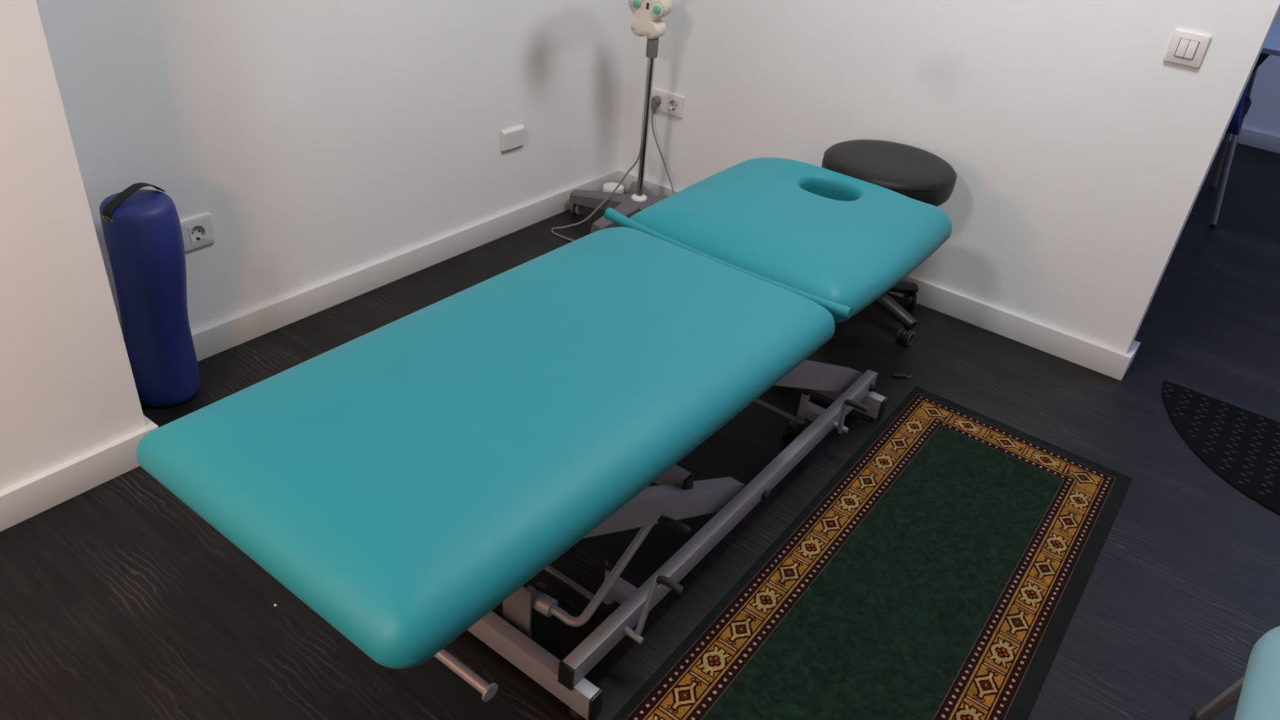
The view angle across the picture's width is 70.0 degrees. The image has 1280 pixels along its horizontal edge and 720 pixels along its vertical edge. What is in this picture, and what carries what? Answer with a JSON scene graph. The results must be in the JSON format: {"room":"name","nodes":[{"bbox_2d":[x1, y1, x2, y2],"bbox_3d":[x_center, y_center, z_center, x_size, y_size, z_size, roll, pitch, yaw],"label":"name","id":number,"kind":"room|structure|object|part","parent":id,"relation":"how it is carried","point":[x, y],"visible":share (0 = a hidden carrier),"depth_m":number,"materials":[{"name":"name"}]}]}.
{"room":"examination room","nodes":[
{"label":"examination room","id":0,"kind":"room"},
{"bbox_2d":[0,0,146,491],"bbox_3d":[-2.145,-0.284,0.376,0.394,2.500,3.246,26,38,29],"label":"wall pillar","id":1,"kind":"structure","parent":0,"point":[68,391],"depth_m":1.76,"materials":[{"name":"white paint"}]},
{"bbox_2d":[0,422,158,531],"bbox_3d":[-2.078,0.807,0.936,0.018,0.080,3.264,26,38,29],"label":"baseboard","id":2,"kind":"structure","parent":1,"relation":"attached to","point":[23,500],"depth_m":1.92,"materials":[{"name":"white wood"}]},
{"bbox_2d":[35,0,630,336],"bbox_3d":[-0.652,-1.362,2.287,0.100,2.500,2.054,26,38,29],"label":"wall","id":3,"kind":"structure","parent":0,"point":[319,140],"depth_m":2.48,"materials":[{"name":"white paint"}]},
{"bbox_2d":[143,415,153,426],"bbox_3d":[-1.208,0.125,2.133,0.276,0.080,0.018,26,38,29],"label":"baseboard","id":4,"kind":"structure","parent":3,"relation":"attached to","point":[148,421],"depth_m":2.06,"materials":[{"name":"white wood"}]},
{"bbox_2d":[179,212,215,252],"bbox_3d":[-1.101,-0.317,2.271,0.010,0.082,0.086,26,38,29],"label":"power outlet","id":5,"kind":"object","parent":3,"relation":"attached to","point":[197,231],"visible":0.91,"depth_m":2.27,"materials":[{"name":"white plastic"}]},
{"bbox_2d":[191,168,618,361],"bbox_3d":[-0.711,-0.321,2.904,0.018,0.080,2.036,26,38,29],"label":"baseboard","id":6,"kind":"structure","parent":3,"relation":"attached to","point":[215,338],"depth_m":2.78,"materials":[{"name":"white wood"}]},
{"bbox_2d":[501,124,524,151],"bbox_3d":[-0.422,-0.739,3.047,0.016,0.073,0.100,26,38,29],"label":"junction box","id":7,"kind":"object","parent":3,"relation":"attached to","point":[513,137],"visible":1,"depth_m":3.04,"materials":[{"name":"white plastic"}]},
{"bbox_2d":[0,139,1279,719],"bbox_3d":[1.032,0.665,1.805,4.820,0.100,8.560,26,38,29],"label":"floor","id":8,"kind":"structure","parent":0,"point":[119,601],"depth_m":1.94,"materials":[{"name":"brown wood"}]},
{"bbox_2d":[99,182,200,407],"bbox_3d":[-1.133,-0.145,2.125,0.196,0.554,0.156,26,38,29],"label":"bolster","id":9,"kind":"object","parent":8,"relation":"on","point":[142,231],"visible":0.99,"depth_m":2.05,"materials":[{"name":"blue leather"}]},
{"bbox_2d":[136,157,951,719],"bbox_3d":[0.030,0.072,1.983,0.713,0.536,1.876,26,38,29],"label":"table","id":10,"kind":"object","parent":8,"relation":"on","point":[406,480],"visible":1,"depth_m":1.55,"materials":[{"name":"teal leather"}]},
{"bbox_2d":[136,226,835,669],"bbox_3d":[-0.180,0.020,1.632,0.625,0.086,1.156,26,38,29],"label":"cushion","id":11,"kind":"object","parent":10,"relation":"on","point":[403,479],"depth_m":1.41,"materials":[{"name":"teal leather"}]},
{"bbox_3d":[-0.048,0.382,1.657,0.250,0.136,0.069,-18,39,-32],"label":"pedal lever","id":12,"kind":"part","parent":10,"relation":"part of","materials":[{"name":"silver metal"}]},
{"bbox_3d":[-0.036,0.431,1.720,0.070,0.095,0.030,26,38,29],"label":"castor stem","id":13,"kind":"part","parent":10,"relation":"part of","materials":[{"name":"silver metal"}]},
{"bbox_3d":[0.015,0.444,1.629,0.021,0.130,0.060,26,38,29],"label":"castor lever","id":14,"kind":"part","parent":10,"relation":"part of","materials":[{"name":"silver metal"}]},
{"bbox_3d":[0.037,0.273,1.732,0.040,0.377,0.627,26,38,29],"label":"lift arm","id":15,"kind":"part","parent":10,"relation":"part of","materials":[{"name":"silver metal"}]},
{"bbox_3d":[0.245,0.292,1.989,0.028,0.047,1.238,25,37,28],"label":"rail","id":16,"kind":"part","parent":10,"relation":"part of","materials":[{"name":"silver metal"}]},
{"bbox_2d":[629,157,951,323],"bbox_3d":[0.390,-0.349,2.286,0.627,0.096,0.677,26,38,29],"label":"cushion","id":17,"kind":"object","parent":10,"relation":"on","point":[815,231],"depth_m":2.17,"materials":[{"name":"teal leather"}]},
{"bbox_3d":[0.428,0.126,2.268,0.070,0.095,0.030,26,38,29],"label":"castor stem","id":18,"kind":"part","parent":10,"relation":"part of","materials":[{"name":"silver metal"}]},
{"bbox_3d":[0.399,0.034,2.160,0.040,0.377,0.627,26,38,29],"label":"lift arm","id":19,"kind":"part","parent":10,"relation":"part of","materials":[{"name":"silver metal"}]},
{"bbox_3d":[0.493,0.137,2.211,0.020,0.106,0.025,26,38,29],"label":"castor lever","id":20,"kind":"part","parent":10,"relation":"part of","materials":[{"name":"silver metal"}]},
{"bbox_2d":[551,0,674,241],"bbox_3d":[-0.025,-0.895,3.037,0.562,1.014,0.426,-16,38,-30],"label":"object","id":21,"kind":"object","parent":8,"relation":"on","point":[648,23],"visible":0.72,"depth_m":3.18,"materials":[{"name":"silver metal"}]},
{"bbox_3d":[-0.133,-0.585,3.329,0.245,0.058,0.084,13,33,11],"label":"leg","id":22,"kind":"part","parent":21,"relation":"part of","materials":[{"name":"grey plastic"}]},
{"bbox_2d":[602,182,623,193],"bbox_3d":[-0.104,-0.638,3.508,0.080,0.063,0.080,26,38,29],"label":"tape roll","id":23,"kind":"object","parent":21,"relation":"on","point":[610,187],"visible":0.51,"depth_m":3.48,"materials":[{"name":"white plastic"}]},
{"bbox_3d":[-0.086,-0.505,3.211,0.084,0.058,0.248,26,38,29],"label":"leg","id":24,"kind":"part","parent":21,"relation":"part of","materials":[{"name":"grey plastic"}]},
{"bbox_3d":[-0.011,-1.141,2.926,0.028,0.026,0.009,21,36,22],"label":"knob","id":25,"kind":"part","parent":21,"relation":"part of","materials":[{"name":"green plastic"}]},
{"bbox_3d":[-0.009,-0.617,3.397,0.084,0.058,0.205,3,33,-4],"label":"leg","id":26,"kind":"part","parent":21,"relation":"part of","materials":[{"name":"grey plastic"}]},
{"bbox_3d":[0.062,-0.503,3.231,0.084,0.058,0.205,-19,40,-33],"label":"leg","id":27,"kind":"part","parent":21,"relation":"part of","materials":[{"name":"grey plastic"}]},
{"bbox_3d":[0.100,-0.569,3.339,0.205,0.058,0.084,-7,35,-19],"label":"leg","id":28,"kind":"part","parent":21,"relation":"part of","materials":[{"name":"grey plastic"}]},
{"bbox_3d":[0.053,-1.112,2.900,0.028,0.026,0.009,21,36,22],"label":"knob","id":29,"kind":"part","parent":21,"relation":"part of","materials":[{"name":"green plastic"}]},
{"bbox_2d":[611,386,1132,719],"bbox_3d":[0.548,0.497,1.893,0.618,0.006,1.596,26,38,29],"label":"rug","id":30,"kind":"object","parent":8,"relation":"on","point":[944,569],"visible":1,"depth_m":1.91,"materials":[{"name":"green carpet"}]},
{"bbox_2d":[821,139,956,346],"bbox_3d":[0.700,-0.359,2.775,0.430,0.517,0.423,26,38,29],"label":"stool","id":31,"kind":"object","parent":8,"relation":"on","point":[913,172],"visible":0.49,"depth_m":2.63,"materials":[{"name":"black leather"}]},
{"bbox_3d":[0.724,-0.546,2.673,0.384,0.088,0.384,26,38,29],"label":"seat","id":32,"kind":"part","parent":31,"relation":"part of","materials":[{"name":"black leather"}]},
{"bbox_3d":[0.765,-0.166,2.806,0.052,0.070,0.202,-20,40,-34],"label":"leg","id":33,"kind":"part","parent":31,"relation":"part of","materials":[{"name":"black plastic"}]},
{"bbox_3d":[0.802,-0.237,2.921,0.202,0.070,0.052,-8,35,-20],"label":"leg","id":34,"kind":"part","parent":31,"relation":"part of","materials":[{"name":"black plastic"}]},
{"bbox_2d":[892,373,912,377],"bbox_3d":[0.754,0.046,2.624,0.060,0.009,0.012,3,33,-5],"label":"clip","id":35,"kind":"object","parent":8,"relation":"on","point":[894,375],"visible":1,"depth_m":2.62,"materials":[{"name":"black plastic"}]},
{"bbox_2d":[1162,380,1279,515],"bbox_3d":[1.787,0.329,2.344,0.924,0.008,0.475,26,38,29],"label":"doormat","id":36,"kind":"object","parent":8,"relation":"on","point":[1242,446],"visible":1,"depth_m":2.49,"materials":[{"name":"black rubber"}]},
{"bbox_2d":[1208,76,1251,228],"bbox_3d":[2.306,-0.996,3.891,0.567,0.652,0.498,26,38,29],"label":"chair","id":37,"kind":"object","parent":8,"relation":"on","point":[1245,102],"visible":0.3,"depth_m":3.68,"materials":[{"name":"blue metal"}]},
{"bbox_3d":[2.379,-0.736,3.720,0.085,0.391,0.018,17,34,17],"label":"leg","id":38,"kind":"part","parent":37,"relation":"part of","materials":[{"name":"silver metal"}]},
{"bbox_3d":[2.301,-1.086,3.856,0.440,0.070,0.440,26,38,29],"label":"seat","id":39,"kind":"part","parent":37,"relation":"part of","materials":[{"name":"blue fabric"}]},
{"bbox_3d":[2.179,-1.075,3.623,0.447,0.252,0.032,26,38,29],"label":"backrest","id":40,"kind":"part","parent":37,"relation":"part of","materials":[{"name":"blue fabric"}]},
{"bbox_2d":[1190,626,1279,719],"bbox_3d":[0.625,0.956,0.717,0.605,0.516,2.122,26,38,29],"label":"chair","id":41,"kind":"object","parent":8,"relation":"on","point":[1257,693],"visible":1,"depth_m":1.20,"materials":[{"name":"teal plastic"}]},
{"bbox_3d":[0.984,0.542,1.501,0.018,0.413,0.260,26,38,29],"label":"leg","id":42,"kind":"part","parent":41,"relation":"part of","materials":[{"name":"grey metal"}]},
{"bbox_2d":[1234,626,1279,719],"bbox_3d":[0.636,0.780,0.593,0.605,0.086,1.705,26,38,29],"label":"cushion","id":43,"kind":"object","parent":41,"relation":"on","point":[1260,695],"depth_m":1.18,"materials":[{"name":"teal plastic"}]},
{"bbox_2d":[1211,18,1279,187],"bbox_3d":[3.115,-0.898,3.815,1.350,0.707,1.012,26,38,29],"label":"trestle table","id":44,"kind":"object","parent":8,"relation":"on","point":[1272,45],"visible":0.21,"depth_m":4.00,"materials":[{"name":"blue laminate"}]},
{"bbox_3d":[2.664,-1.113,4.099,0.121,0.687,0.022,26,38,29],"label":"leg","id":45,"kind":"part","parent":44,"relation":"part of","materials":[{"name":"grey metal"}]},
{"bbox_3d":[2.919,-1.276,4.391,0.121,0.687,0.022,26,38,29],"label":"leg","id":46,"kind":"part","parent":44,"relation":"part of","materials":[{"name":"grey metal"}]},
{"bbox_2d":[617,0,1279,353],"bbox_3d":[0.758,-1.406,2.573,2.019,2.500,0.090,26,38,29],"label":"wall","id":47,"kind":"structure","parent":0,"point":[1081,157],"depth_m":2.69,"materials":[{"name":"white paint"}]},
{"bbox_2d":[650,86,684,118],"bbox_3d":[0.095,-0.940,3.339,0.152,0.080,0.010,26,38,29],"label":"power outlet","id":48,"kind":"object","parent":47,"relation":"attached to","point":[672,104],"visible":0.88,"depth_m":3.33,"materials":[{"name":"white plastic"}]},
{"bbox_2d":[616,168,1132,380],"bbox_3d":[0.671,-0.348,3.159,1.937,0.080,0.018,26,38,29],"label":"baseboard","id":49,"kind":"structure","parent":47,"relation":"attached to","point":[1100,358],"depth_m":2.85,"materials":[{"name":"white wood"}]},
{"bbox_2d":[1124,340,1140,375],"bbox_3d":[1.468,-0.003,2.745,0.018,0.077,0.106,26,38,29],"label":"baseboard","id":50,"kind":"structure","parent":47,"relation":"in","point":[1133,349],"depth_m":2.73,"materials":[{"name":"white wood"}]},
{"bbox_2d":[1163,28,1212,67],"bbox_3d":[1.377,-0.784,2.302,0.086,0.080,0.013,26,38,29],"label":"light switch","id":51,"kind":"object","parent":47,"relation":"attached to","point":[1187,48],"visible":1,"depth_m":2.30,"materials":[{"name":"white plastic"}]},
{"bbox_2d":[1241,9,1279,136],"bbox_3d":[3.718,-2.053,4.038,4.800,2.500,0.100,26,38,29],"label":"wall","id":52,"kind":"structure","parent":0,"point":[1263,115],"depth_m":4.76,"materials":[{"name":"white paint"}]},
{"bbox_2d":[1222,127,1279,153],"bbox_3d":[3.581,-1.015,4.649,4.600,0.080,0.018,26,38,29],"label":"baseboard","id":53,"kind":"structure","parent":52,"relation":"attached to","point":[1250,137],"depth_m":4.83,"materials":[{"name":"white wood"}]}
]}

